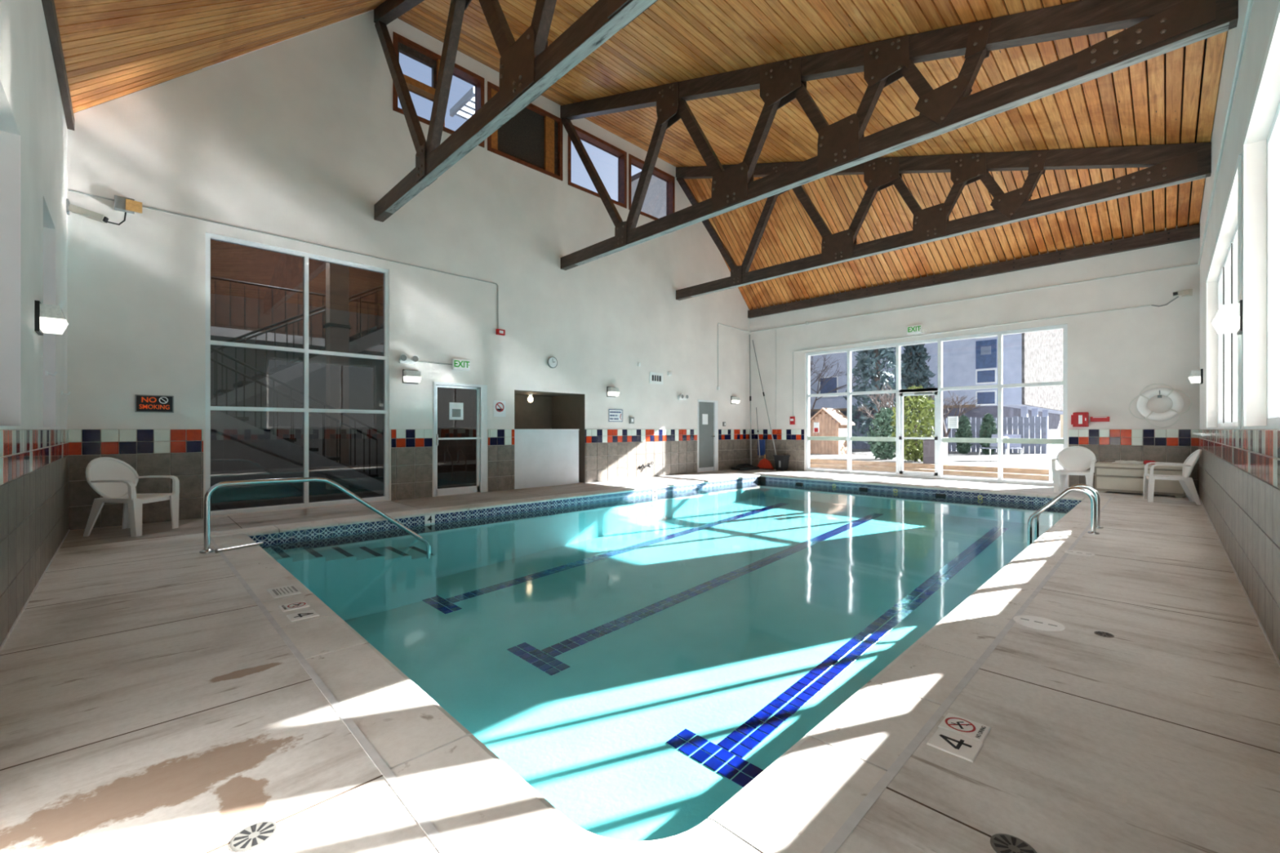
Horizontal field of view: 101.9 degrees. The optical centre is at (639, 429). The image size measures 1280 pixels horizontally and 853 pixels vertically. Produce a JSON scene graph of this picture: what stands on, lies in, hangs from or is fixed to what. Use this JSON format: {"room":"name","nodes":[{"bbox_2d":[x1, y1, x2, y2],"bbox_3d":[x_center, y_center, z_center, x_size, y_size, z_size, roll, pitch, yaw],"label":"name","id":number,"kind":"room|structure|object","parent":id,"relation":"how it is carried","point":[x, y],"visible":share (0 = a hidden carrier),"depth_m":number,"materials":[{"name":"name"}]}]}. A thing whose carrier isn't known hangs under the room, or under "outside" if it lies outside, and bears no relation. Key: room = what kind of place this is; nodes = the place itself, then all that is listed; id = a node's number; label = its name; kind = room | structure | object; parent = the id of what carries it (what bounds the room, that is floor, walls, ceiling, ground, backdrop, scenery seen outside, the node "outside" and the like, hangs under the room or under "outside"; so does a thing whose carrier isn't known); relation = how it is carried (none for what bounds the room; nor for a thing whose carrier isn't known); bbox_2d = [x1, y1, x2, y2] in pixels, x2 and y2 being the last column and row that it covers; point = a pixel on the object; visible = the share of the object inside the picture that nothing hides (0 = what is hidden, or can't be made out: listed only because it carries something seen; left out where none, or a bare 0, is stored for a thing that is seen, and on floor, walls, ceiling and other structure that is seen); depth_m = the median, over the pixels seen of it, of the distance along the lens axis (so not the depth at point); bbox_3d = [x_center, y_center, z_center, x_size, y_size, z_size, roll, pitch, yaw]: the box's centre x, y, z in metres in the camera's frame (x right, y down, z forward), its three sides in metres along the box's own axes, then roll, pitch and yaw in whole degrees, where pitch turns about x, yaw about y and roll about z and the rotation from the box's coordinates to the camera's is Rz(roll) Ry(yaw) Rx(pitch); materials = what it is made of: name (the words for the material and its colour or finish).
{"room":"indoor swimming pool","nodes":[
{"label":"indoor swimming pool","id":0,"kind":"room"},
{"bbox_2d":[0,0,69,645],"bbox_3d":[-3.667,-1.155,2.788,0.295,5.350,9.980,0,0,-45],"label":"wall","id":1,"kind":"structure","parent":0,"point":[34,434],"depth_m":3.87,"materials":[{"name":"paint"}]},
{"bbox_2d":[0,528,70,651],"bbox_3d":[-4.505,1.213,3.843,0.022,0.014,6.800,0,0,-45],"label":"baseboard","id":2,"kind":"structure","parent":1,"relation":"attached to","point":[60,544],"depth_m":3.67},
{"bbox_2d":[34,300,68,335],"bbox_3d":[-4.771,-0.890,4.214,0.165,0.240,0.260,0,0,-45],"label":"wall sconce","id":3,"kind":"object","parent":1,"relation":"attached to","point":[48,318],"visible":1,"depth_m":4.13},
{"bbox_2d":[41,0,74,130],"bbox_3d":[-3.463,-3.688,2.813,0.060,0.135,9.730,0,0,-45],"label":"beam","id":4,"kind":"structure","parent":1,"relation":"attached to","point":[48,6],"depth_m":5.09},
{"bbox_2d":[210,239,383,486],"bbox_3d":[-8.404,-1.830,11.867,6.300,6.300,0.100,0,0,-45],"label":"wall","id":5,"kind":"structure","parent":0,"point":[230,460],"depth_m":11.93,"materials":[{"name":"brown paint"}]},
{"bbox_2d":[210,275,383,355],"bbox_3d":[-8.294,-2.502,11.364,5.650,1.205,0.730,0,0,-45],"label":"rail","id":6,"kind":"object","parent":5,"relation":"attached to","point":[220,334],"visible":0.43,"depth_m":11.29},
{"bbox_2d":[210,476,475,511],"bbox_3d":[-6.701,1.290,10.140,6.300,0.100,4.750,0,0,-45],"label":"floor","id":7,"kind":"structure","parent":0,"point":[222,498],"depth_m":9.79,"materials":[{"name":"carpet"}]},
{"bbox_2d":[210,346,383,493],"bbox_3d":[-6.228,0.000,9.518,3.021,2.799,1.204,0,0,-45],"label":"staircase","id":8,"kind":"structure","parent":7,"relation":"on","point":[235,428],"depth_m":9.17,"materials":[{"name":"metal"}]},
{"bbox_2d":[323,262,351,489],"bbox_3d":[-6.237,-1.880,10.703,0.430,6.200,0.380,0,0,-45],"label":"column","id":9,"kind":"structure","parent":7,"relation":"on","point":[337,326],"depth_m":10.60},
{"bbox_2d":[210,284,383,406],"bbox_3d":[-6.889,-1.950,11.114,4.022,3.499,1.204,0,0,-45],"label":"staircase","id":10,"kind":"structure","parent":9,"relation":"attached to","point":[371,337],"depth_m":10.49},
{"bbox_2d":[66,9,749,530],"bbox_3d":[-1.793,-2.780,11.459,14.580,8.600,0.265,0,0,-45],"label":"wall","id":11,"kind":"structure","parent":0,"point":[300,137],"depth_m":8.70,"materials":[{"name":"paint"}]},
{"bbox_2d":[66,198,126,225],"bbox_3d":[-6.614,-2.629,6.327,0.508,0.234,0.261,0,0,-45],"label":"security camera","id":12,"kind":"object","parent":11,"relation":"attached to","point":[73,208],"visible":1,"depth_m":6.23,"materials":[{"name":"grey plastic"}]},
{"bbox_2d":[114,195,142,213],"bbox_3d":[-6.480,-2.840,6.577,0.250,0.160,0.135,0,0,-45],"label":"junction box","id":13,"kind":"object","parent":11,"relation":"attached to","point":[122,204],"visible":1,"depth_m":6.54,"materials":[{"name":"grey plastic"}]},
{"bbox_2d":[134,394,173,413],"bbox_3d":[-6.346,-0.333,6.790,0.370,0.225,0.019,0,0,-45],"label":"no smoking sign","id":14,"kind":"object","parent":11,"relation":"attached to","point":[143,403],"visible":1,"depth_m":6.78,"materials":[{"name":"black"}]},
{"bbox_2d":[68,189,498,328],"bbox_3d":[-4.843,-2.436,8.268,5.736,0.911,0.019,0,0,-45],"label":"conduit","id":15,"kind":"object","parent":11,"relation":"attached to","point":[69,190],"visible":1,"depth_m":7.87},
{"bbox_2d":[205,232,388,515],"bbox_3d":[-5.181,-0.760,8.051,2.410,3.920,0.100,0,0,-45],"label":"window","id":16,"kind":"structure","parent":11,"relation":"in","point":[305,351],"depth_m":8.01,"materials":[{"name":"white metal"}]},
{"bbox_2d":[399,354,418,364],"bbox_3d":[-4.020,-1.213,9.003,0.324,0.146,0.134,0,0,-45],"label":"emergency light","id":17,"kind":"object","parent":11,"relation":"attached to","point":[403,359],"visible":1,"depth_m":9.00,"materials":[{"name":"white plastic"}]},
{"bbox_2d":[402,368,421,384],"bbox_3d":[-3.967,-0.920,9.034,0.260,0.240,0.165,0,0,-45],"label":"wall sconce","id":18,"kind":"object","parent":11,"relation":"attached to","point":[409,376],"visible":1,"depth_m":8.99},
{"bbox_2d":[392,31,484,147],"bbox_3d":[-3.700,-6.130,9.554,1.690,1.340,0.240,0,0,-45],"label":"window","id":19,"kind":"structure","parent":11,"relation":"in","point":[402,45],"depth_m":9.34,"materials":[{"name":"brown wood"}]},
{"bbox_2d":[433,382,487,497],"bbox_3d":[-3.397,0.180,9.789,1.050,2.080,0.170,0,0,-45],"label":"door","id":20,"kind":"structure","parent":11,"relation":"in","point":[455,410],"depth_m":9.96,"materials":[{"name":"white metal"}]},
{"bbox_2d":[452,358,470,370],"bbox_3d":[-3.348,-1.210,9.717,0.330,0.200,0.061,0,0,-45],"label":"exit sign","id":21,"kind":"object","parent":11,"relation":"attached to","point":[457,364],"visible":1,"depth_m":9.69,"materials":[{"name":"white plastic"}]},
{"bbox_2d":[493,400,506,417],"bbox_3d":[-2.783,-0.410,10.309,0.265,0.320,0.019,0,0,-45],"label":"no smoking sign","id":22,"kind":"object","parent":11,"relation":"attached to","point":[500,406],"visible":1,"depth_m":10.31,"materials":[{"name":"plastic"}]},
{"bbox_2d":[487,81,562,181],"bbox_3d":[-2.411,-6.110,10.825,1.790,1.340,0.240,0,0,-45],"label":"window","id":23,"kind":"structure","parent":11,"relation":"in","point":[532,139],"depth_m":10.90,"materials":[{"name":"wood"}]},
{"bbox_2d":[514,429,579,488],"bbox_3d":[-1.986,0.608,11.167,1.665,1.225,0.066,0,0,-45],"label":"panel","id":24,"kind":"object","parent":11,"relation":"attached to","point":[542,457],"visible":0.97,"depth_m":11.10,"materials":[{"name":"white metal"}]},
{"bbox_2d":[514,390,584,482],"bbox_3d":[-1.991,0.210,11.275,1.820,2.020,0.250,0,0,-45],"label":"trim","id":25,"kind":"structure","parent":11,"relation":"attached to","point":[580,397],"depth_m":11.90,"materials":[{"name":"beige paint"}]},
{"bbox_2d":[568,124,626,208],"bbox_3d":[-1.037,-6.095,12.180,1.770,1.370,0.240,0,0,-45],"label":"window","id":26,"kind":"structure","parent":11,"relation":"in","point":[584,135],"depth_m":12.42,"materials":[{"name":"brown wood"}]},
{"bbox_2d":[606,386,619,397],"bbox_3d":[-0.635,-0.890,12.321,0.260,0.240,0.165,0,0,-45],"label":"wall sconce","id":27,"kind":"object","parent":11,"relation":"attached to","point":[613,392],"visible":1,"depth_m":12.27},
{"bbox_2d":[608,408,622,422],"bbox_3d":[-0.586,-0.330,12.477,0.450,0.300,0.011,0,0,-45],"label":"sign","id":28,"kind":"object","parent":11,"relation":"attached to","point":[614,415],"visible":1,"depth_m":12.46,"materials":[{"name":"plastic"}]},
{"bbox_2d":[628,153,675,220],"bbox_3d":[0.252,-6.095,13.451,1.690,1.370,0.240,0,0,-45],"label":"window","id":29,"kind":"structure","parent":11,"relation":"in","point":[668,179],"depth_m":13.74,"materials":[{"name":"brown wood"}]},
{"bbox_2d":[648,372,662,384],"bbox_3d":[0.423,-1.325,13.470,0.500,0.290,0.015,0,0,-45],"label":"air vent","id":30,"kind":"object","parent":11,"relation":"in","point":[654,377],"visible":1,"depth_m":13.45,"materials":[{"name":"white metal"}]},
{"bbox_2d":[697,400,717,472],"bbox_3d":[1.928,0.190,15.027,0.930,2.060,0.150,0,0,-45],"label":"door","id":31,"kind":"structure","parent":11,"relation":"in","point":[707,409],"depth_m":15.03,"materials":[{"name":"white metal"}]},
{"bbox_2d":[437,386,475,484],"bbox_3d":[-4.444,-1.830,12.366,0.040,6.300,4.750,0,0,-45],"label":"wall","id":32,"kind":"structure","parent":0,"point":[456,458],"depth_m":12.17,"materials":[{"name":"brown brick"}]},
{"bbox_2d":[514,391,577,429],"bbox_3d":[-2.482,0.210,11.773,1.920,2.220,1.150,0,0,-45],"label":"wall","id":33,"kind":"structure","parent":0,"point":[546,411],"depth_m":12.35,"materials":[{"name":"beige paint"}]},
{"bbox_2d":[0,469,1279,852],"bbox_3d":[1.706,1.369,7.912,14.580,0.302,9.730,0,0,-45],"label":"floor","id":34,"kind":"structure","parent":0,"point":[151,701],"depth_m":2.18,"materials":[{"name":"concrete"}]},
{"bbox_2d":[83,457,179,537],"bbox_3d":[-6.055,0.774,6.164,0.667,0.892,0.652,0,0,-1],"label":"plastic chair","id":35,"kind":"object","parent":34,"relation":"on","point":[115,480],"visible":1,"depth_m":6.11,"materials":[{"name":"plastic"}]},
{"bbox_2d":[214,542,263,553],"bbox_3d":[-4.089,1.202,5.309,0.054,0.035,0.429,0,0,30],"label":"pipe","id":36,"kind":"object","parent":34,"relation":"on","point":[216,550],"visible":1,"depth_m":5.29,"materials":[{"name":"silver metal"}]},
{"bbox_2d":[230,820,277,852],"bbox_3d":[-1.156,1.218,1.557,0.116,0.005,0.116,0,0,-45],"label":"floor drain","id":37,"kind":"object","parent":34,"relation":"on","point":[253,836],"visible":1,"depth_m":1.55,"materials":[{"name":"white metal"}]},
{"bbox_2d":[199,476,431,559],"bbox_3d":[-3.532,1.098,5.927,2.294,1.144,0.118,0,0,-45],"label":"stair handrail","id":38,"kind":"object","parent":34,"relation":"on","point":[206,549],"visible":1,"depth_m":5.60,"materials":[{"name":"silver metal"}]},
{"bbox_2d":[209,473,1110,852],"bbox_3d":[1.608,1.778,7.661,11.710,1.116,7.250,0,0,-45],"label":"swimming pool","id":39,"kind":"object","parent":34,"relation":"in","point":[738,670],"visible":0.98,"depth_m":4.95,"materials":[{"name":"liquid"}]},
{"bbox_2d":[266,584,301,598],"bbox_3d":[-2.678,1.217,3.904,0.170,0.007,0.280,0,0,-45],"label":"marker","id":40,"kind":"object","parent":39,"relation":"on","point":[283,591],"visible":1,"depth_m":3.89,"materials":[{"name":"white tile"}]},
{"bbox_2d":[278,600,310,611],"bbox_3d":[-2.383,1.216,3.577,0.155,0.007,0.150,0,0,-45],"label":"marker","id":41,"kind":"object","parent":39,"relation":"on","point":[298,605],"visible":1,"depth_m":3.56,"materials":[{"name":"white tile"}]},
{"bbox_2d":[286,608,319,622],"bbox_3d":[-2.208,1.217,3.399,0.155,0.007,0.150,0,0,-45],"label":"depth marker","id":42,"kind":"object","parent":39,"relation":"on","point":[310,613],"visible":1,"depth_m":3.39,"materials":[{"name":"white tile"}]},
{"bbox_2d":[707,480,989,500],"bbox_3d":[1.608,1.390,7.661,11.090,0.001,6.630,0,0,-45],"label":"pool edge","id":43,"kind":"object","parent":39,"relation":"in","point":[760,485],"visible":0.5,"depth_m":12.18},
{"bbox_2d":[730,463,759,471],"bbox_3d":[3.153,1.130,15.665,0.917,0.180,0.532,0,0,-35],"label":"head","id":44,"kind":"object","parent":34,"relation":"on","point":[740,467],"visible":1,"depth_m":15.46},
{"bbox_2d":[749,334,751,464],"bbox_3d":[3.461,-0.890,16.263,0.060,4.182,0.226,0,0,-8],"label":"pole","id":45,"kind":"object","parent":34,"relation":"on","point":[749,335],"visible":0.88,"depth_m":16.24,"materials":[{"name":"grey plastic"}]},
{"bbox_2d":[757,454,773,470],"bbox_3d":[3.800,0.994,15.785,0.080,0.452,0.580,0,0,-45],"label":"scrub brush","id":46,"kind":"object","parent":34,"relation":"on","point":[764,464],"visible":0.88,"depth_m":15.74,"materials":[{"name":"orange plastic"}]},
{"bbox_2d":[773,454,790,471],"bbox_3d":[4.207,0.995,15.408,0.350,0.450,0.370,0,0,-45],"label":"waste bin","id":47,"kind":"object","parent":34,"relation":"on","point":[781,461],"visible":1,"depth_m":15.31,"materials":[{"name":"black plastic"}]},
{"bbox_2d":[752,340,776,454],"bbox_3d":[3.809,-1.015,15.932,0.051,3.578,0.937,0,0,-37],"label":"pole","id":48,"kind":"object","parent":47,"relation":"on","point":[753,340],"visible":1,"depth_m":15.88,"materials":[{"name":"grey plastic"}]},
{"bbox_2d":[926,727,983,762],"bbox_3d":[1.220,1.217,2.010,0.155,0.007,0.155,0,0,-45],"label":"depth marker","id":49,"kind":"object","parent":34,"relation":"on","point":[954,744],"visible":1,"depth_m":2.00,"materials":[{"name":"white tile"}]},
{"bbox_2d":[937,712,991,742],"bbox_3d":[1.326,1.216,2.123,0.145,0.007,0.155,0,0,-45],"label":"marker","id":50,"kind":"object","parent":34,"relation":"on","point":[975,731],"visible":1,"depth_m":2.12,"materials":[{"name":"white tile"}]},
{"bbox_2d":[990,833,1036,852],"bbox_3d":[1.085,1.218,1.506,0.116,0.005,0.116,0,0,-45],"label":"floor drain","id":51,"kind":"object","parent":34,"relation":"on","point":[1000,842],"visible":1,"depth_m":1.52,"materials":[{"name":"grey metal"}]},
{"bbox_2d":[1013,615,1065,631],"bbox_3d":[2.508,1.216,3.267,0.260,0.007,0.260,0,0,-45],"label":"lid","id":52,"kind":"object","parent":34,"relation":"on","point":[1031,621],"visible":1,"depth_m":3.25,"materials":[{"name":"white plastic"}]},
{"bbox_2d":[1026,484,1103,547],"bbox_3d":[5.290,1.254,6.471,0.610,1.132,0.695,0,0,-45],"label":"pool ladder","id":53,"kind":"object","parent":34,"relation":"attached to","point":[1095,501],"visible":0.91,"depth_m":6.42,"materials":[{"name":"silver metal"}]},
{"bbox_2d":[1051,445,1097,495],"bbox_3d":[8.355,0.774,9.983,0.667,0.892,0.652,0,0,-45],"label":"plastic chair","id":54,"kind":"object","parent":34,"relation":"on","point":[1075,460],"visible":0.98,"depth_m":10.06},
{"bbox_2d":[1094,462,1185,497],"bbox_3d":[9.450,0.938,9.833,0.635,0.565,1.250,0,0,-45],"label":"storage box","id":55,"kind":"object","parent":34,"relation":"on","point":[1109,476],"visible":0.72,"depth_m":9.68,"materials":[{"name":"beige plastic"}]},
{"bbox_2d":[1111,460,1155,464],"bbox_3d":[9.307,0.613,9.784,0.335,0.080,0.603,0,0,-27],"label":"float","id":56,"kind":"object","parent":55,"relation":"on","point":[1133,462],"visible":0.98,"depth_m":9.72,"materials":[{"name":"beige plastic"}]},
{"bbox_2d":[1142,448,1202,505],"bbox_3d":[8.974,0.774,8.742,0.667,0.892,0.652,0,0,37],"label":"plastic chair","id":57,"kind":"object","parent":34,"relation":"on","point":[1187,483],"visible":1,"depth_m":8.69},
{"bbox_2d":[53,0,1227,310],"bbox_3d":[1.730,-5.554,7.865,15.110,3.554,10.330,0,0,-45],"label":"ceiling","id":58,"kind":"structure","parent":0,"point":[113,49],"depth_m":7.81,"materials":[{"name":"brown wood"}]},
{"bbox_2d":[373,0,657,222],"bbox_3d":[-0.979,-5.281,5.264,0.216,3.574,9.730,0,0,-45],"label":"roof truss","id":59,"kind":"object","parent":58,"relation":"attached to","point":[529,66],"visible":0.99,"depth_m":5.89,"materials":[{"name":"brown wood"}]},
{"bbox_2d":[560,0,1238,270],"bbox_3d":[1.727,-5.281,7.933,0.216,3.574,9.730,0,0,-45],"label":"roof truss","id":60,"kind":"object","parent":58,"relation":"attached to","point":[1154,28],"visible":1,"depth_m":6.48,"materials":[{"name":"brown wood"}]},
{"bbox_2d":[675,142,1211,300],"bbox_3d":[4.432,-5.281,10.601,0.216,3.574,9.730,0,0,-45],"label":"roof truss","id":61,"kind":"object","parent":58,"relation":"attached to","point":[1174,164],"visible":0.91,"depth_m":9.26,"materials":[{"name":"brown wood"}]},
{"bbox_2d":[748,221,1199,494],"bbox_3d":[6.979,-1.155,13.113,0.265,5.350,10.230,0,0,-45],"label":"wall","id":62,"kind":"structure","parent":0,"point":[1113,356],"depth_m":10.76,"materials":[{"name":"paint"}]},
{"bbox_2d":[906,324,922,334],"bbox_3d":[6.878,-2.500,13.006,0.061,0.200,0.330,0,0,-45],"label":"exit sign","id":63,"kind":"object","parent":62,"relation":"attached to","point":[915,329],"visible":1,"depth_m":12.98,"materials":[{"name":"white plastic"}]},
{"bbox_2d":[805,324,1067,487],"bbox_3d":[6.974,-0.530,13.087,0.150,3.500,6.080,0,0,-45],"label":"window","id":64,"kind":"structure","parent":62,"relation":"in","point":[999,386],"depth_m":12.66,"materials":[{"name":"white metal"}]},
{"bbox_2d":[898,391,937,475],"bbox_3d":[6.991,0.135,13.041,0.110,2.130,0.880,0,0,-45],"label":"door","id":65,"kind":"structure","parent":64,"relation":"attached to","point":[901,437],"depth_m":13.07,"materials":[{"name":"white metal"}]},
{"bbox_2d":[947,416,958,428],"bbox_3d":[7.539,-0.165,12.506,0.006,0.290,0.220,0,0,-45],"label":"paper notice","id":66,"kind":"object","parent":64,"relation":"attached to","point":[953,421],"visible":1,"depth_m":12.50,"materials":[{"name":"white paper"}]},
{"bbox_2d":[793,304,1151,351],"bbox_3d":[7.210,-2.345,12.695,0.021,0.114,7.550,0,0,-45],"label":"conduit","id":67,"kind":"object","parent":62,"relation":"attached to","point":[1150,304],"visible":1,"depth_m":11.86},
{"bbox_2d":[747,224,1199,318],"bbox_3d":[6.854,-3.638,12.990,0.116,0.235,9.730,0,0,-45],"label":"beam","id":68,"kind":"structure","parent":62,"relation":"attached to","point":[1193,232],"depth_m":11.64,"materials":[{"name":"brown wood"}]},
{"bbox_2d":[750,263,1197,332],"bbox_3d":[6.876,-3.080,13.011,0.055,0.100,9.670,0,0,-45],"label":"conduit","id":69,"kind":"object","parent":62,"relation":"attached to","point":[806,322],"visible":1,"depth_m":11.74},
{"bbox_2d":[1071,412,1088,426],"bbox_3d":[9.075,-0.200,10.714,0.150,0.300,0.270,0,0,-45],"label":"box","id":70,"kind":"object","parent":62,"relation":"attached to","point":[1077,419],"visible":1,"depth_m":10.66,"materials":[{"name":"red plastic"}]},
{"bbox_2d":[1151,288,1192,306],"bbox_3d":[9.939,-2.470,9.708,0.333,0.261,0.544,0,0,-45],"label":"security camera","id":71,"kind":"object","parent":62,"relation":"attached to","point":[1188,292],"visible":1,"depth_m":9.61,"materials":[{"name":"beige plastic"}]},
{"bbox_2d":[1198,0,1279,660],"bbox_3d":[5.151,-1.230,4.241,14.830,5.500,0.365,0,0,-45],"label":"wall","id":72,"kind":"structure","parent":0,"point":[1239,469],"depth_m":3.96,"materials":[{"name":"paint"}]},
{"bbox_2d":[1188,368,1203,384],"bbox_3d":[9.428,-0.890,8.811,0.260,0.240,0.165,0,0,-45],"label":"wall sconce","id":73,"kind":"object","parent":72,"relation":"attached to","point":[1196,376],"visible":1,"depth_m":8.72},
{"bbox_2d":[1205,154,1241,427],"bbox_3d":[6.750,-1.135,5.937,4.990,2.230,0.194,0,0,-45],"label":"window","id":74,"kind":"structure","parent":72,"relation":"in","point":[1229,281],"depth_m":6.09,"materials":[{"name":"white metal"}]},
{"bbox_2d":[1197,0,1253,265],"bbox_3d":[5.502,-3.030,4.839,13.430,0.028,0.024,0,0,-45],"label":"conduit","id":75,"kind":"object","parent":72,"relation":"attached to","point":[1250,2],"visible":1,"depth_m":4.83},
{"bbox_2d":[1211,299,1242,334],"bbox_3d":[4.744,-0.890,4.191,0.260,0.240,0.165,0,0,-45],"label":"wall sconce","id":76,"kind":"object","parent":72,"relation":"attached to","point":[1228,317],"visible":0.93,"depth_m":4.11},
{"bbox_2d":[1198,495,1279,666],"bbox_3d":[5.833,1.213,5.165,12.560,0.014,0.022,0,0,-45],"label":"baseboard","id":77,"kind":"structure","parent":72,"relation":"attached to","point":[1226,553],"depth_m":3.64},
{"bbox_2d":[1242,0,1279,426],"bbox_3d":[3.600,-1.135,2.830,3.240,2.230,0.194,0,0,-45],"label":"window","id":78,"kind":"structure","parent":72,"relation":"in","point":[1273,137],"depth_m":3.85,"materials":[{"name":"white metal"}]},
{"bbox_2d":[1244,425,1279,429],"bbox_3d":[3.662,-0.011,2.767,3.180,0.021,0.356,0,0,-45],"label":"sill","id":79,"kind":"structure","parent":72,"relation":"attached to","point":[1266,427],"depth_m":3.21,"materials":[{"name":"white ceramic"}]},
{"bbox_3d":[9.895,-0.675,9.886,0.145,0.150,0.060,0,0,-45],"label":"wall hook","id":80,"kind":"object","parent":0,"visible":0},
{"bbox_2d":[1128,383,1191,427],"bbox_3d":[9.897,-0.451,9.888,0.131,0.847,0.849,0,0,-45],"label":"life ring","id":81,"kind":"object","parent":80,"relation":"hanging from","point":[1177,400],"visible":1,"depth_m":9.86,"materials":[{"name":"white plastic"}]},
{"label":"outside","id":82,"kind":"structure","parent":0,"visible":0},
{"bbox_3d":[10.777,1.690,24.675,170.000,0.260,160.000,0,0,-45],"label":"ground","id":83,"kind":"structure","parent":82,"visible":0},
{"bbox_2d":[449,86,475,119],"bbox_3d":[-6.892,-5.950,23.471,3.850,15.020,4.900,0,0,-45],"label":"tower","id":84,"kind":"structure","parent":83,"relation":"on","point":[464,108],"depth_m":21.39,"materials":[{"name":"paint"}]},
{"bbox_2d":[631,171,666,218],"bbox_3d":[2.466,-7.760,34.667,6.200,18.640,6.500,0,0,-45],"label":"neighbour wing","id":85,"kind":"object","parent":83,"relation":"on","point":[654,205],"visible":0.04,"depth_m":33.51},
{"bbox_2d":[809,466,1053,482],"bbox_3d":[6.017,1.420,15.766,2.090,0.280,26.000,0,0,-45],"label":"strip","id":86,"kind":"object","parent":83,"relation":"on","point":[810,467],"depth_m":14.14,"materials":[{"name":"concrete"}]},
{"bbox_2d":[809,462,1053,480],"bbox_3d":[3.428,1.360,20.235,0.500,0.400,36.000,0,0,-45],"label":"step","id":87,"kind":"structure","parent":83,"relation":"on","point":[946,472],"depth_m":14.59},
{"bbox_2d":[809,458,1058,474],"bbox_3d":[3.730,1.300,20.534,0.350,0.520,36.000,0,0,-45],"label":"ledge","id":88,"kind":"object","parent":83,"relation":"on","point":[991,468],"depth_m":15.12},
{"bbox_2d":[809,438,1062,469],"bbox_3d":[27.597,1.305,41.265,62.750,0.510,100.000,0,0,-45],"label":"terrace","id":89,"kind":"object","parent":83,"relation":"on","point":[1030,460],"depth_m":18.78,"materials":[{"name":"concrete"}]},
{"bbox_2d":[809,408,854,454],"bbox_3d":[8.205,0.070,22.455,1.380,1.960,1.610,0,0,-45],"label":"garden shed","id":90,"kind":"object","parent":89,"relation":"on","point":[828,427],"visible":0.8,"depth_m":21.98,"materials":[{"name":"orange wood"}]},
{"bbox_2d":[809,355,871,418],"bbox_3d":[9.280,-1.663,27.107,4.840,5.426,3.558,0,0,33],"label":"bare tree","id":91,"kind":"object","parent":89,"relation":"on","point":[824,360],"visible":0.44,"depth_m":27.35,"materials":[{"name":"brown plant"}]},
{"bbox_2d":[841,346,920,445],"bbox_3d":[11.264,-4.289,24.603,3.644,10.678,3.459,0,0,-45],"label":"conifer tree","id":92,"kind":"object","parent":89,"relation":"on","point":[888,353],"visible":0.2,"depth_m":24.32,"materials":[{"name":"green plant"}]},
{"bbox_2d":[856,381,908,451],"bbox_3d":[8.832,-0.378,19.384,1.700,2.856,2.617,0,0,-10],"label":"bare tree","id":93,"kind":"object","parent":89,"relation":"on","point":[883,402],"visible":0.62,"depth_m":18.93,"materials":[{"name":"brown plant"}]},
{"bbox_2d":[866,407,905,459],"bbox_3d":[8.598,0.166,18.166,1.320,1.917,1.339,0,0,-45],"label":"juniper shrub","id":94,"kind":"object","parent":89,"relation":"on","point":[883,417],"visible":0.77,"depth_m":18.01,"materials":[{"name":"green plant"}]},
{"bbox_2d":[888,385,934,462],"bbox_3d":[8.977,-0.185,16.945,1.586,2.521,1.569,0,0,-45],"label":"juniper shrub","id":95,"kind":"object","parent":89,"relation":"on","point":[916,454],"visible":0.69,"depth_m":16.70,"materials":[{"name":"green plant"}]},
{"bbox_2d":[893,343,936,418],"bbox_3d":[15.167,-3.282,28.685,2.772,8.664,2.833,0,0,-24],"label":"conifer tree","id":96,"kind":"object","parent":89,"relation":"on","point":[915,357],"visible":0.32,"depth_m":28.40,"materials":[{"name":"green plant"}]},
{"bbox_2d":[921,439,947,464],"bbox_3d":[9.083,0.650,15.961,0.610,0.800,0.590,0,0,-45],"label":"bin","id":97,"kind":"object","parent":89,"relation":"on","point":[928,444],"visible":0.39,"depth_m":15.83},
{"bbox_2d":[809,328,1062,447],"bbox_3d":[19.628,-6.365,46.966,26.090,14.830,28.690,0,0,-45],"label":"apartment building","id":98,"kind":"structure","parent":89,"relation":"on","point":[1037,357],"depth_m":30.35,"materials":[{"name":"paint"}]},
{"bbox_2d":[851,416,1047,453],"bbox_3d":[14.346,0.240,25.386,0.080,1.620,8.800,0,0,-45],"label":"fence","id":99,"kind":"object","parent":89,"relation":"on","point":[1031,427],"visible":0.35,"depth_m":23.10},
{"bbox_2d":[918,391,986,453],"bbox_3d":[13.879,-0.366,23.150,2.290,2.833,2.738,0,0,-45],"label":"bare tree","id":100,"kind":"object","parent":89,"relation":"on","point":[946,433],"visible":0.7,"depth_m":23.04,"materials":[{"name":"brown plant"}]},
{"bbox_2d":[954,414,973,453],"bbox_3d":[13.867,0.231,22.237,0.755,1.741,0.754,0,0,-45],"label":"arborvitae","id":101,"kind":"object","parent":89,"relation":"on","point":[964,430],"visible":0.81,"depth_m":22.12,"materials":[{"name":"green plant"}]},
{"bbox_2d":[978,413,997,454],"bbox_3d":[14.506,0.209,21.596,0.773,1.790,0.742,0,0,-45],"label":"arborvitae","id":102,"kind":"object","parent":89,"relation":"on","point":[988,427],"visible":0.73,"depth_m":21.50,"materials":[{"name":"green plant"}]},
{"bbox_2d":[977,434,1004,461],"bbox_3d":[11.794,0.611,17.430,0.594,0.881,0.464,0,0,-14],"label":"patio chair","id":103,"kind":"object","parent":89,"relation":"on","point":[993,446],"visible":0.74,"depth_m":17.52,"materials":[{"name":"white plastic"}]},
{"bbox_2d":[1004,434,1023,461],"bbox_3d":[12.409,0.611,17.241,0.464,0.881,0.594,0,0,31],"label":"patio chair","id":104,"kind":"object","parent":89,"relation":"on","point":[1009,436],"visible":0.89,"depth_m":17.39,"materials":[{"name":"white plastic"}]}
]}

